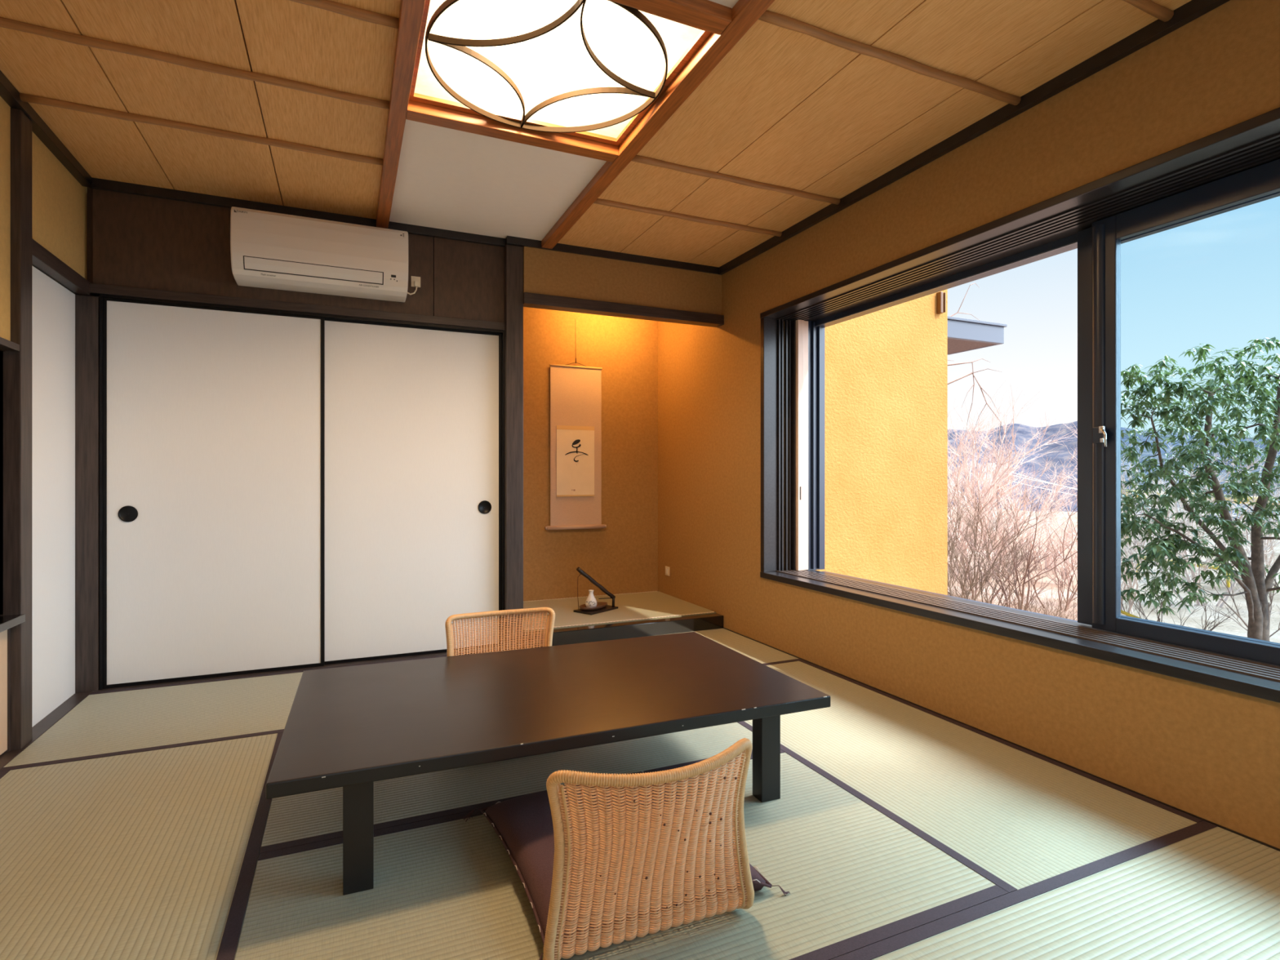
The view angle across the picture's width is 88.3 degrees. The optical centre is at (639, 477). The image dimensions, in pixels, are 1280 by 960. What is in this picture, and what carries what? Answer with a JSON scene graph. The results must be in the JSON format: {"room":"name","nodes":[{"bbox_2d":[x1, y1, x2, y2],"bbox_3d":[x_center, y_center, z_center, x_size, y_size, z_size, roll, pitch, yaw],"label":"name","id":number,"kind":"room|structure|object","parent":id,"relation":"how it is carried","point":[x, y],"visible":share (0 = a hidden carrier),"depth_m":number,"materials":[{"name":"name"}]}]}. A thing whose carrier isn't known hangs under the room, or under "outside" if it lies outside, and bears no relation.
{"room":"traditional dwelling","nodes":[
{"label":"traditional dwelling","id":0,"kind":"room"},
{"bbox_2d":[0,348,5,614],"bbox_3d":[-2.265,0.005,1.784,0.418,0.990,1.300,0,0,-24],"label":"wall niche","id":1,"kind":"object","parent":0,"point":[1,349],"visible":0.29,"depth_m":2.40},
{"bbox_2d":[0,96,86,341],"bbox_3d":[-1.819,-0.250,0.647,0.550,2.700,5.160,0,0,-24],"label":"wall","id":2,"kind":"structure","parent":0,"point":[59,201],"depth_m":2.68,"materials":[{"name":"yellow paint"}]},
{"bbox_2d":[0,629,7,755],"bbox_3d":[-2.191,0.765,2.131,0.015,0.450,0.575,0,0,-24],"label":"door","id":3,"kind":"structure","parent":2,"relation":"in","point":[3,635],"depth_m":2.37,"materials":[{"name":"beige paper"}]},
{"bbox_2d":[4,627,10,751],"bbox_3d":[-2.322,0.766,2.394,0.050,0.468,0.010,0,0,-24],"label":"trim","id":4,"kind":"structure","parent":2,"relation":"attached to","point":[8,629],"depth_m":2.40,"materials":[{"name":"brown wood"}]},
{"bbox_2d":[0,337,19,351],"bbox_3d":[-2.049,-0.474,1.845,0.052,0.025,1.235,0,0,-24],"label":"trim","id":5,"kind":"structure","parent":2,"relation":"attached to","point":[5,344],"depth_m":2.35,"materials":[{"name":"brown wood"}]},
{"bbox_2d":[0,613,25,632],"bbox_3d":[-2.205,0.517,1.781,0.415,0.029,1.245,0,0,-24],"label":"trim","id":6,"kind":"structure","parent":2,"relation":"attached to","point":[6,622],"depth_m":2.35,"materials":[{"name":"black paint"}]},
{"bbox_2d":[0,107,31,750],"bbox_3d":[-2.336,-0.151,2.446,0.095,2.402,0.097,0,0,-24],"label":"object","id":7,"kind":"structure","parent":2,"relation":"attached to","point":[17,365],"depth_m":2.42,"materials":[{"name":"brown wood"}]},
{"bbox_2d":[0,70,92,187],"bbox_3d":[-1.538,-1.373,0.740,0.040,0.043,5.100,0,0,-24],"label":"trim","id":8,"kind":"structure","parent":2,"relation":"attached to","point":[9,93],"depth_m":2.62,"materials":[{"name":"black wood"}]},
{"bbox_2d":[0,691,92,768],"bbox_3d":[-1.567,1.024,0.725,0.105,0.052,5.098,0,0,-24],"label":"trim","id":9,"kind":"structure","parent":2,"relation":"attached to","point":[37,730],"depth_m":2.70,"materials":[{"name":"brown wood"}]},
{"bbox_2d":[31,265,75,727],"bbox_3d":[-2.495,0.076,2.765,0.017,1.844,0.616,0,0,-24],"label":"door","id":10,"kind":"structure","parent":2,"relation":"in","point":[53,305],"depth_m":2.81,"materials":[{"name":"paper"}]},
{"bbox_2d":[31,238,89,295],"bbox_3d":[-2.480,-0.881,2.778,0.082,0.062,0.628,0,0,-24],"label":"trim","id":11,"kind":"structure","parent":2,"relation":"attached to","point":[42,260],"depth_m":2.76,"materials":[{"name":"brown wood"}]},
{"bbox_2d":[0,17,389,109],"bbox_3d":[-1.499,-1.387,2.207,1.234,0.031,0.034,0,0,-24],"label":"trim","id":12,"kind":"structure","parent":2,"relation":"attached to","point":[78,39],"depth_m":2.19,"materials":[{"name":"brown wood"}]},
{"bbox_2d":[19,93,382,165],"bbox_3d":[-1.695,-1.387,2.651,1.234,0.031,0.034,0,0,-24],"label":"trim","id":13,"kind":"structure","parent":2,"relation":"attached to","point":[24,97],"depth_m":2.61,"materials":[{"name":"brown wood"}]},
{"bbox_2d":[289,0,398,28],"bbox_3d":[-1.302,-1.387,1.764,1.234,0.031,0.034,0,0,-24],"label":"trim","id":14,"kind":"structure","parent":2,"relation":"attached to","point":[360,14],"depth_m":1.96,"materials":[{"name":"brown wood"}]},
{"bbox_2d":[75,186,657,600],"bbox_3d":[-1.308,-0.250,4.220,3.535,2.700,1.045,0,0,-24],"label":"wall","id":15,"kind":"structure","parent":0,"point":[621,557],"depth_m":4.89,"materials":[{"name":"paint"}]},
{"bbox_2d":[75,294,99,693],"bbox_3d":[-2.610,0.102,3.096,0.124,1.896,0.082,0,0,-24],"label":"wooden post","id":16,"kind":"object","parent":15,"relation":"attached to","point":[87,308],"depth_m":3.07,"materials":[{"name":"brown wood"}]},
{"bbox_2d":[102,297,324,688],"bbox_3d":[-2.104,0.074,3.303,0.940,1.843,0.022,0,0,-24],"label":"door","id":17,"kind":"structure","parent":15,"relation":"in","point":[213,418],"depth_m":3.28,"materials":[{"name":"paper"}]},
{"bbox_2d":[88,283,504,330],"bbox_3d":[-1.696,-0.883,3.501,1.943,0.043,0.085,0,0,-24],"label":"trim","id":18,"kind":"structure","parent":15,"relation":"attached to","point":[95,289],"depth_m":3.39,"materials":[{"name":"brown wood"}]},
{"bbox_2d":[88,177,505,247],"bbox_3d":[-1.021,-1.373,3.758,3.385,0.043,0.027,0,0,-24],"label":"trim","id":19,"kind":"structure","parent":15,"relation":"attached to","point":[97,184],"depth_m":3.36,"materials":[{"name":"black wood"}]},
{"bbox_2d":[92,646,505,692],"bbox_3d":[-1.686,1.024,3.498,1.928,0.053,0.098,0,0,-24],"label":"trim","id":20,"kind":"structure","parent":15,"relation":"attached to","point":[440,653],"depth_m":3.43,"materials":[{"name":"brown wood"}]},
{"bbox_2d":[99,293,504,689],"bbox_3d":[-1.673,0.068,3.498,1.905,1.859,0.048,0,0,-24],"label":"trim","id":21,"kind":"structure","parent":15,"relation":"attached to","point":[101,295],"depth_m":3.36,"materials":[{"name":"black"}]},
{"bbox_2d":[230,206,408,302],"bbox_3d":[-1.620,-1.134,3.384,0.800,0.332,0.222,0,0,-24],"label":"air conditioner","id":22,"kind":"object","parent":15,"relation":"attached to","point":[268,250],"visible":1,"depth_m":3.30,"materials":[{"name":"white plastic"}]},
{"bbox_2d":[407,280,418,294],"bbox_3d":[-1.258,-1.046,3.631,0.030,0.084,0.092,0,0,39],"label":"power cable","id":23,"kind":"object","parent":22,"relation":"attached to","point":[415,282],"visible":0.86,"depth_m":3.64,"materials":[{"name":"beige plastic"}]},
{"bbox_2d":[376,0,425,228],"bbox_3d":[-0.370,-1.390,1.258,0.060,0.070,5.100,0,0,-24],"label":"trim","id":24,"kind":"structure","parent":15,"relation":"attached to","point":[411,12],"depth_m":2.35,"materials":[{"name":"brown wood"}]},
{"bbox_2d":[324,318,501,664],"bbox_3d":[-1.257,0.074,3.701,0.956,1.843,0.022,0,0,-24],"label":"door","id":25,"kind":"structure","parent":15,"relation":"in","point":[412,414],"depth_m":3.67,"materials":[{"name":"paper"}]},
{"bbox_2d":[411,275,420,287],"bbox_3d":[-1.248,-1.089,3.669,0.050,0.058,0.008,0,0,-24],"label":"power socket","id":26,"kind":"object","parent":15,"relation":"attached to","point":[414,278],"visible":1,"depth_m":3.66,"materials":[{"name":"beige plastic"}]},
{"bbox_2d":[504,244,523,649],"bbox_3d":[-0.754,-0.150,3.897,0.100,2.401,0.125,0,0,-24],"label":"trim","id":27,"kind":"structure","parent":15,"relation":"attached to","point":[513,255],"depth_m":3.84,"materials":[{"name":"brown wood"}]},
{"bbox_2d":[544,346,606,530],"bbox_3d":[-0.485,-0.403,4.999,0.483,1.594,0.035,0,0,-24],"label":"scroll","id":28,"kind":"object","parent":15,"relation":"hanging from","point":[575,391],"visible":1,"depth_m":5.00,"materials":[{"name":"paper"}]},
{"bbox_2d":[522,613,723,648],"bbox_3d":[-0.079,0.984,4.142,1.349,0.133,0.090,0,0,-24],"label":"trim","id":29,"kind":"structure","parent":15,"relation":"attached to","point":[605,632],"depth_m":4.12,"materials":[{"name":"black paint"}]},
{"bbox_2d":[0,0,1191,266],"bbox_3d":[-0.008,-1.667,1.446,3.610,0.545,5.150,0,0,-24],"label":"ceiling","id":30,"kind":"structure","parent":0,"point":[784,107],"depth_m":2.51,"materials":[{"name":"brown wood"}]},
{"bbox_2d":[405,100,618,162],"bbox_3d":[-0.489,-1.391,2.639,0.843,0.068,0.070,0,0,-24],"label":"trim","id":31,"kind":"structure","parent":30,"relation":"attached to","point":[419,112],"depth_m":2.60,"materials":[{"name":"brown wood"}]},
{"bbox_2d":[408,0,711,146],"bbox_3d":[-0.307,-1.623,2.230,0.841,0.495,0.821,0,0,-24],"label":"ceiling light","id":32,"kind":"object","parent":30,"relation":"attached to","point":[588,69],"visible":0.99,"depth_m":2.56,"materials":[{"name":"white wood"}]},
{"bbox_2d":[609,0,731,35],"bbox_3d":[-0.126,-1.391,1.821,0.843,0.068,0.070,0,0,-24],"label":"trim","id":33,"kind":"structure","parent":30,"relation":"attached to","point":[704,15],"depth_m":1.93,"materials":[{"name":"brown wood"}]},
{"bbox_2d":[523,246,721,315],"bbox_3d":[-0.079,-1.242,4.156,1.340,0.345,0.060,0,0,-24],"label":"wall header","id":34,"kind":"structure","parent":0,"point":[545,272],"depth_m":4.10,"materials":[{"name":"paint"}]},
{"bbox_2d":[505,235,719,274],"bbox_3d":[-0.117,-1.373,4.117,1.442,0.043,0.050,0,0,-24],"label":"trim","id":35,"kind":"structure","parent":34,"relation":"attached to","point":[509,240],"depth_m":4.07,"materials":[{"name":"black wood"}]},
{"bbox_2d":[523,292,724,327],"bbox_3d":[-0.075,-1.045,4.142,1.345,0.064,0.092,0,0,-24],"label":"trim","id":36,"kind":"structure","parent":34,"relation":"attached to","point":[535,300],"depth_m":4.08,"materials":[{"name":"brown wood"}]},
{"bbox_2d":[541,0,774,248],"bbox_3d":[0.458,-1.390,1.626,0.066,0.070,5.100,0,0,-24],"label":"trim","id":37,"kind":"structure","parent":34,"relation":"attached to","point":[744,13],"depth_m":2.41,"materials":[{"name":"brown wood"}]},
{"bbox_2d":[657,0,1279,848],"bbox_3d":[1.555,-0.250,2.639,0.415,2.700,6.260,0,0,-24],"label":"wall","id":38,"kind":"structure","parent":0,"point":[1211,753],"depth_m":2.56,"materials":[{"name":"paint"}]},
{"bbox_2d":[665,565,669,576],"bbox_3d":[0.213,0.730,5.136,0.011,0.070,0.065,0,0,-24],"label":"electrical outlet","id":39,"kind":"object","parent":38,"relation":"attached to","point":[667,568],"visible":1,"depth_m":5.12,"materials":[{"name":"beige plastic"}]},
{"bbox_2d":[593,198,782,236],"bbox_3d":[0.280,-1.387,3.526,1.151,0.031,0.034,0,0,-24],"label":"trim","id":40,"kind":"structure","parent":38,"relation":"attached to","point":[602,202],"depth_m":3.50,"materials":[{"name":"brown wood"}]},
{"bbox_2d":[631,155,839,204],"bbox_3d":[0.476,-1.387,3.083,1.151,0.031,0.034,0,0,-24],"label":"trim","id":41,"kind":"structure","parent":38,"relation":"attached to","point":[649,161],"depth_m":3.05,"materials":[{"name":"brown wood"}]},
{"bbox_2d":[758,10,1020,105],"bbox_3d":[0.870,-1.387,2.197,1.151,0.031,0.034,0,0,-24],"label":"trim","id":42,"kind":"structure","parent":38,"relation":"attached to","point":[781,20],"depth_m":2.15,"materials":[{"name":"brown wood"}]},
{"bbox_2d":[718,0,1230,275],"bbox_3d":[1.557,-1.373,2.087,0.030,0.045,5.050,0,0,-24],"label":"trim","id":43,"kind":"structure","parent":38,"relation":"attached to","point":[1192,10],"depth_m":2.46,"materials":[{"name":"black wood"}]},
{"bbox_2d":[723,627,1279,851],"bbox_3d":[1.574,1.013,2.078,0.006,0.034,5.020,0,0,-24],"label":"baseboard","id":44,"kind":"structure","parent":38,"relation":"attached to","point":[1125,788],"depth_m":2.30,"materials":[{"name":"black wood"}]},
{"bbox_2d":[760,106,1279,702],"bbox_3d":[1.672,-0.193,2.360,0.428,1.590,3.715,0,0,-24],"label":"window","id":45,"kind":"structure","parent":38,"relation":"in","point":[1237,166],"depth_m":2.50,"materials":[{"name":"grey metal"}]},
{"bbox_2d":[1122,0,1173,22],"bbox_3d":[1.069,-1.387,1.750,1.150,0.031,0.034,0,0,-24],"label":"trim","id":46,"kind":"structure","parent":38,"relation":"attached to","point":[1164,14],"depth_m":1.94,"materials":[{"name":"brown wood"}]},
{"bbox_3d":[-0.136,1.106,1.876,4.125,0.108,6.240,0,0,-24],"label":"floor","id":47,"kind":"structure","parent":0,"visible":0},
{"bbox_2d":[0,732,283,959],"bbox_3d":[-1.403,1.024,1.560,0.869,0.051,1.868,0,0,-24],"label":"mat","id":48,"kind":"object","parent":47,"relation":"on","point":[153,855],"visible":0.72,"depth_m":1.76,"materials":[{"name":"wicker"}]},
{"bbox_2d":[0,653,462,771],"bbox_3d":[-1.594,1.024,2.991,1.683,0.051,0.900,0,0,-24],"label":"mat","id":49,"kind":"object","parent":47,"relation":"on","point":[114,722],"visible":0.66,"depth_m":2.75,"materials":[{"name":"wicker"}]},
{"bbox_2d":[259,722,752,853],"bbox_3d":[-0.436,1.024,2.509,1.667,0.051,0.918,0,0,-24],"label":"mat","id":50,"kind":"object","parent":47,"relation":"on","point":[306,818],"visible":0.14,"depth_m":2.15,"materials":[{"name":"wicker"}]},
{"bbox_2d":[444,607,555,656],"bbox_3d":[-0.533,0.771,2.554,0.500,0.448,0.434,0,0,-24],"label":"chair","id":51,"kind":"object","parent":50,"relation":"on","point":[549,625],"visible":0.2,"depth_m":2.73,"materials":[{"name":"wicker"}]},
{"bbox_2d":[266,631,830,895],"bbox_3d":[-0.297,0.842,2.202,1.554,0.316,0.935,0,0,-22],"label":"table","id":52,"kind":"object","parent":50,"relation":"on","point":[351,728],"visible":1,"depth_m":1.98,"materials":[{"name":"paint"}]},
{"bbox_2d":[235,749,1008,959],"bbox_3d":[-0.062,1.024,1.667,1.667,0.051,0.920,0,0,-24],"label":"mat","id":53,"kind":"object","parent":47,"relation":"on","point":[447,887],"visible":0.59,"depth_m":1.57,"materials":[{"name":"wicker"}]},
{"bbox_2d":[462,769,790,959],"bbox_3d":[-0.072,0.951,1.746,0.650,0.092,0.705,0,0,-25],"label":"floor cushion","id":54,"kind":"object","parent":53,"relation":"on","point":[523,824],"visible":0.28,"depth_m":1.66,"materials":[{"name":"fabric"}]},
{"bbox_2d":[542,737,754,959],"bbox_3d":[0.006,0.771,1.454,0.500,0.448,0.434,0,0,-22],"label":"chair","id":55,"kind":"object","parent":53,"relation":"on","point":[554,948],"visible":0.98,"depth_m":1.32,"materials":[{"name":"wicker"}]},
{"bbox_2d":[647,628,803,665],"bbox_3d":[-0.045,1.024,3.647,1.677,0.051,0.840,0,0,-24],"label":"mat","id":56,"kind":"object","parent":47,"relation":"on","point":[763,654],"visible":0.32,"depth_m":3.87,"materials":[{"name":"wicker"}]},
{"bbox_2d":[737,660,1202,893],"bbox_3d":[0.891,1.024,2.594,0.822,0.051,1.840,0,0,-24],"label":"mat","id":57,"kind":"object","parent":47,"relation":"on","point":[1017,817],"visible":0.69,"depth_m":2.12,"materials":[{"name":"wicker"}]},
{"bbox_2d":[830,820,1279,959],"bbox_3d":[1.060,1.024,1.159,1.677,0.051,0.916,0,0,-24],"label":"mat","id":58,"kind":"object","parent":47,"relation":"on","point":[1203,890],"visible":1,"depth_m":1.50,"materials":[{"name":"wicker"}]},
{"bbox_3d":[-0.285,0.994,4.606,1.349,0.112,0.927,0,0,-24],"label":"trim","id":59,"kind":"structure","parent":47,"relation":"on","visible":0},
{"bbox_2d":[523,591,716,631],"bbox_3d":[-0.282,0.925,4.607,1.337,0.026,0.923,0,0,-24],"label":"mat","id":60,"kind":"object","parent":59,"relation":"on","point":[651,605],"visible":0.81,"depth_m":4.55,"materials":[{"name":"wicker"}]},
{"bbox_2d":[573,567,617,614],"bbox_3d":[-0.298,0.759,4.522,0.164,0.305,0.285,0,0,39],"label":"stand","id":61,"kind":"object","parent":60,"relation":"on","point":[602,606],"visible":0.94,"depth_m":4.49,"materials":[{"name":"brown wood"}]},
{"bbox_2d":[585,589,596,607],"bbox_3d":[-0.335,0.832,4.514,0.083,0.118,0.084,0,0,-24],"label":"bottle vase","id":62,"kind":"object","parent":61,"relation":"on","point":[591,602],"visible":0.93,"depth_m":4.49,"materials":[{"name":"white ceramic"}]},
{"bbox_2d":[579,601,607,610],"bbox_3d":[-0.318,0.887,4.522,0.133,0.026,0.247,0,0,38],"label":"oval tray","id":63,"kind":"object","parent":61,"relation":"on","point":[601,606],"depth_m":4.49,"materials":[{"name":"brown wood"}]},
{"label":"outside","id":64,"kind":"structure","parent":0,"visible":0},
{"bbox_2d":[947,421,1279,521],"bbox_3d":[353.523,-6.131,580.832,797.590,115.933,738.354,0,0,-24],"label":"hills","id":65,"kind":"structure","parent":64,"point":[1023,432],"depth_m":611.09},
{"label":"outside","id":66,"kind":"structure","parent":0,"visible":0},
{"bbox_2d":[947,506,1279,643],"bbox_3d":[20.566,2.422,34.302,60.000,2.081,74.000,0,0,-24],"label":"ground","id":67,"kind":"structure","parent":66,"point":[1233,628],"depth_m":9.77,"materials":[{"name":"white snow"}]},
{"bbox_2d":[817,288,947,595],"bbox_3d":[1.646,0.100,4.714,1.434,6.200,0.440,0,0,-24],"label":"wall","id":68,"kind":"structure","parent":67,"relation":"on","point":[886,370],"depth_m":4.74,"materials":[{"name":"yellow paint"}]},
{"bbox_2d":[936,291,945,314],"bbox_3d":[2.244,-1.340,4.911,0.046,0.240,0.045,0,0,-24],"label":"wall bracket","id":69,"kind":"object","parent":68,"relation":"attached to","point":[940,296],"visible":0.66,"depth_m":4.90,"materials":[{"name":"brown metal"}]},
{"bbox_2d":[947,283,1001,450],"bbox_3d":[5.632,-1.588,11.908,1.920,6.505,0.635,0,0,-7],"label":"bare tree","id":70,"kind":"object","parent":67,"relation":"on","point":[972,372],"visible":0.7,"depth_m":12.00,"materials":[{"name":"brown plant"}]},
{"bbox_2d":[977,462,1001,530],"bbox_3d":[13.856,0.916,26.000,1.102,2.973,0.386,0,0,-9],"label":"utility pole","id":71,"kind":"object","parent":67,"relation":"on","point":[991,463],"visible":0.12,"depth_m":25.88,"materials":[{"name":"white concrete"}]},
{"bbox_2d":[998,471,1234,508],"bbox_3d":[27.596,0.571,30.000,29.153,1.865,0.024,0,0,-16],"label":"overhead wire","id":72,"kind":"object","parent":71,"relation":"attached to","point":[998,472],"visible":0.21,"depth_m":26.71,"materials":[{"name":"grey metal"}]},
{"bbox_2d":[1014,481,1235,515],"bbox_3d":[27.733,0.903,30.000,28.889,1.929,0.024,0,0,-16],"label":"overhead wire","id":73,"kind":"object","parent":71,"relation":"attached to","point":[1015,482],"visible":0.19,"depth_m":26.82,"materials":[{"name":"grey metal"}]},
{"bbox_2d":[1013,472,1279,519],"bbox_3d":[27.870,0.836,30.000,28.626,2.396,0.024,0,0,-16],"label":"overhead wire","id":74,"kind":"object","parent":71,"relation":"attached to","point":[1013,473],"visible":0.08,"depth_m":26.76,"materials":[{"name":"grey metal"}]},
{"bbox_2d":[947,542,1039,610],"bbox_3d":[2.686,0.998,5.282,0.791,0.948,1.094,0,0,11],"label":"bare shrub","id":75,"kind":"object","parent":67,"relation":"on","point":[961,585],"visible":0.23,"depth_m":5.31,"materials":[{"name":"brown plant"}]},
{"bbox_2d":[947,495,1044,601],"bbox_3d":[4.230,0.861,8.732,2.124,1.642,1.071,0,0,45],"label":"bare shrub","id":76,"kind":"object","parent":67,"relation":"on","point":[958,579],"visible":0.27,"depth_m":8.50,"materials":[{"name":"brown plant"}]},
{"bbox_2d":[947,450,1060,599],"bbox_3d":[3.875,0.460,8.149,2.005,2.401,2.770,0,0,7],"label":"bare shrub","id":77,"kind":"object","parent":67,"relation":"on","point":[959,508],"visible":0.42,"depth_m":7.72,"materials":[{"name":"brown plant"}]},
{"bbox_2d":[951,469,1066,574],"bbox_3d":[6.403,0.872,12.073,1.690,2.078,2.219,0,0,-5],"label":"bare shrub","id":78,"kind":"object","parent":67,"relation":"on","point":[1023,469],"visible":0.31,"depth_m":11.71,"materials":[{"name":"brown plant"}]},
{"bbox_2d":[947,384,1074,545],"bbox_3d":[8.416,-0.109,17.138,3.381,4.156,4.438,0,0,-6],"label":"bare shrub","id":79,"kind":"object","parent":67,"relation":"on","point":[969,490],"visible":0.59,"depth_m":16.34,"materials":[{"name":"brown plant"}]},
{"bbox_2d":[947,484,1074,606],"bbox_3d":[3.493,0.780,6.571,1.750,1.517,1.266,0,0,-19],"label":"bare shrub","id":80,"kind":"object","parent":67,"relation":"on","point":[1011,537],"visible":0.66,"depth_m":6.48,"materials":[{"name":"brown plant"}]},
{"bbox_2d":[947,384,1077,537],"bbox_3d":[9.773,-0.479,19.434,5.482,5.134,4.176,0,0,-36],"label":"bare shrub","id":81,"kind":"object","parent":67,"relation":"on","point":[1010,471],"visible":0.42,"depth_m":19.60,"materials":[{"name":"plant"}]},
{"bbox_2d":[947,439,1077,582],"bbox_3d":[5.704,0.464,11.211,3.002,2.811,2.287,0,0,25],"label":"bare shrub","id":82,"kind":"object","parent":67,"relation":"on","point":[1020,515],"visible":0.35,"depth_m":10.95,"materials":[{"name":"brown plant"}]},
{"bbox_2d":[953,426,1077,536],"bbox_3d":[12.963,0.152,22.314,4.307,4.034,3.281,0,0,24],"label":"bare shrub","id":83,"kind":"object","parent":67,"relation":"on","point":[1060,478],"visible":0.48,"depth_m":22.04,"materials":[{"name":"brown plant"}]},
{"bbox_2d":[955,488,1077,609],"bbox_3d":[3.475,0.817,6.192,0.970,1.488,1.925,0,0,15],"label":"bare shrub","id":84,"kind":"object","parent":67,"relation":"on","point":[1028,566],"visible":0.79,"depth_m":6.21,"materials":[{"name":"brown plant"}]},
{"bbox_2d":[986,559,1077,619],"bbox_3d":[2.755,0.993,4.584,1.094,0.948,0.791,0,0,-23],"label":"bare shrub","id":85,"kind":"object","parent":67,"relation":"on","point":[1019,595],"visible":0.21,"depth_m":4.59,"materials":[{"name":"brown plant"}]},
{"bbox_2d":[1002,475,1077,569],"bbox_3d":[7.968,0.940,12.784,2.088,1.956,1.591,0,0,-35],"label":"bare shrub","id":86,"kind":"object","parent":67,"relation":"on","point":[1069,501],"visible":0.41,"depth_m":12.88,"materials":[{"name":"brown plant"}]},
{"bbox_2d":[1004,538,1077,610],"bbox_3d":[5.441,1.077,8.118,1.726,1.334,0.870,0,0,-15],"label":"bare shrub","id":87,"kind":"object","parent":67,"relation":"on","point":[1071,597],"visible":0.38,"depth_m":8.15,"materials":[{"name":"brown plant"}]},
{"bbox_2d":[995,565,1140,620],"bbox_3d":[3.242,1.033,5.034,1.021,0.885,0.739,0,0,37],"label":"bare shrub","id":88,"kind":"object","parent":67,"relation":"on","point":[1031,597],"visible":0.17,"depth_m":5.13,"materials":[{"name":"brown plant"}]},
{"bbox_2d":[1020,505,1122,585],"bbox_3d":[7.308,1.173,11.112,1.566,1.467,1.193,0,0,24],"label":"bare shrub","id":89,"kind":"object","parent":67,"relation":"on","point":[1054,526],"visible":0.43,"depth_m":11.15,"materials":[{"name":"brown plant"}]},
{"bbox_2d":[1029,470,1232,613],"bbox_3d":[6.072,0.823,8.562,1.690,2.078,2.219,0,0,-8],"label":"bare shrub","id":90,"kind":"object","parent":67,"relation":"on","point":[1129,584],"visible":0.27,"depth_m":8.31,"materials":[{"name":"brown plant"}]},
{"bbox_2d":[1120,609,1142,618],"bbox_3d":[3.648,1.245,4.700,0.024,0.559,0.474,0,0,-31],"label":"rail","id":91,"kind":"object","parent":67,"relation":"on","point":[1123,612],"visible":0.02,"depth_m":4.82,"materials":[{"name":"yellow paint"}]},
{"bbox_2d":[1042,548,1239,631],"bbox_3d":[4.069,1.050,5.394,1.261,0.975,0.636,0,0,41],"label":"bare shrub","id":92,"kind":"object","parent":67,"relation":"on","point":[1140,603],"visible":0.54,"depth_m":5.27,"materials":[{"name":"brown plant"}]},
{"bbox_2d":[1038,417,1246,564],"bbox_3d":[10.166,0.317,13.261,3.394,3.178,2.585,0,0,21],"label":"bare shrub","id":93,"kind":"object","parent":67,"relation":"on","point":[1123,473],"visible":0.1,"depth_m":13.14,"materials":[{"name":"brown plant"}]},
{"bbox_2d":[1074,337,1279,641],"bbox_3d":[4.750,0.274,5.000,2.563,2.679,1.906,0,0,-2],"label":"leafy tree","id":94,"kind":"object","parent":67,"relation":"on","point":[1256,588],"visible":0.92,"depth_m":4.95,"materials":[{"name":"green plant"}]},
{"bbox_2d":[1136,556,1230,587],"bbox_3d":[9.031,1.616,11.000,0.060,0.526,1.296,0,0,-39],"label":"rail","id":95,"kind":"object","parent":67,"relation":"on","point":[1215,568],"visible":0.14,"depth_m":10.65,"materials":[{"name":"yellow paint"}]},
{"bbox_2d":[1120,414,1277,556],"bbox_3d":[12.187,0.278,15.089,2.784,3.422,3.654,0,0,-10],"label":"bare shrub","id":96,"kind":"object","parent":67,"relation":"on","point":[1228,473],"visible":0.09,"depth_m":14.53,"materials":[{"name":"plant"}]},
{"bbox_2d":[1120,449,1279,607],"bbox_3d":[7.881,0.740,9.187,2.480,2.322,1.889,0,0,22],"label":"bare shrub","id":97,"kind":"object","parent":67,"relation":"on","point":[1220,604],"visible":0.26,"depth_m":9.07,"materials":[{"name":"brown plant"}]},
{"bbox_2d":[1120,489,1279,542],"bbox_3d":[15.665,1.257,18.000,0.220,1.786,4.582,0,0,-29],"label":"rail","id":98,"kind":"object","parent":67,"relation":"on","point":[1121,490],"visible":0.05,"depth_m":17.63,"materials":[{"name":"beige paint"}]},
{"bbox_2d":[1138,436,1279,581],"bbox_3d":[9.954,0.470,11.082,2.386,2.934,3.132,0,0,-9],"label":"bare shrub","id":99,"kind":"object","parent":67,"relation":"on","point":[1277,491],"visible":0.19,"depth_m":10.67,"materials":[{"name":"brown plant"}]},
{"bbox_2d":[1144,531,1279,641],"bbox_3d":[6.001,1.113,6.543,1.593,1.232,0.803,0,0,40],"label":"bare shrub","id":100,"kind":"object","parent":67,"relation":"on","point":[1269,605],"visible":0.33,"depth_m":6.56,"materials":[{"name":"brown plant"}]},
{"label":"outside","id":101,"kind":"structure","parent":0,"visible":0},
{"bbox_2d":[947,315,1007,355],"bbox_3d":[3.039,-1.734,7.797,2.685,0.233,0.835,0,0,-24],"label":"roof eave","id":102,"kind":"object","parent":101,"point":[964,335],"visible":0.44,"depth_m":7.83,"materials":[{"name":"grey metal"}]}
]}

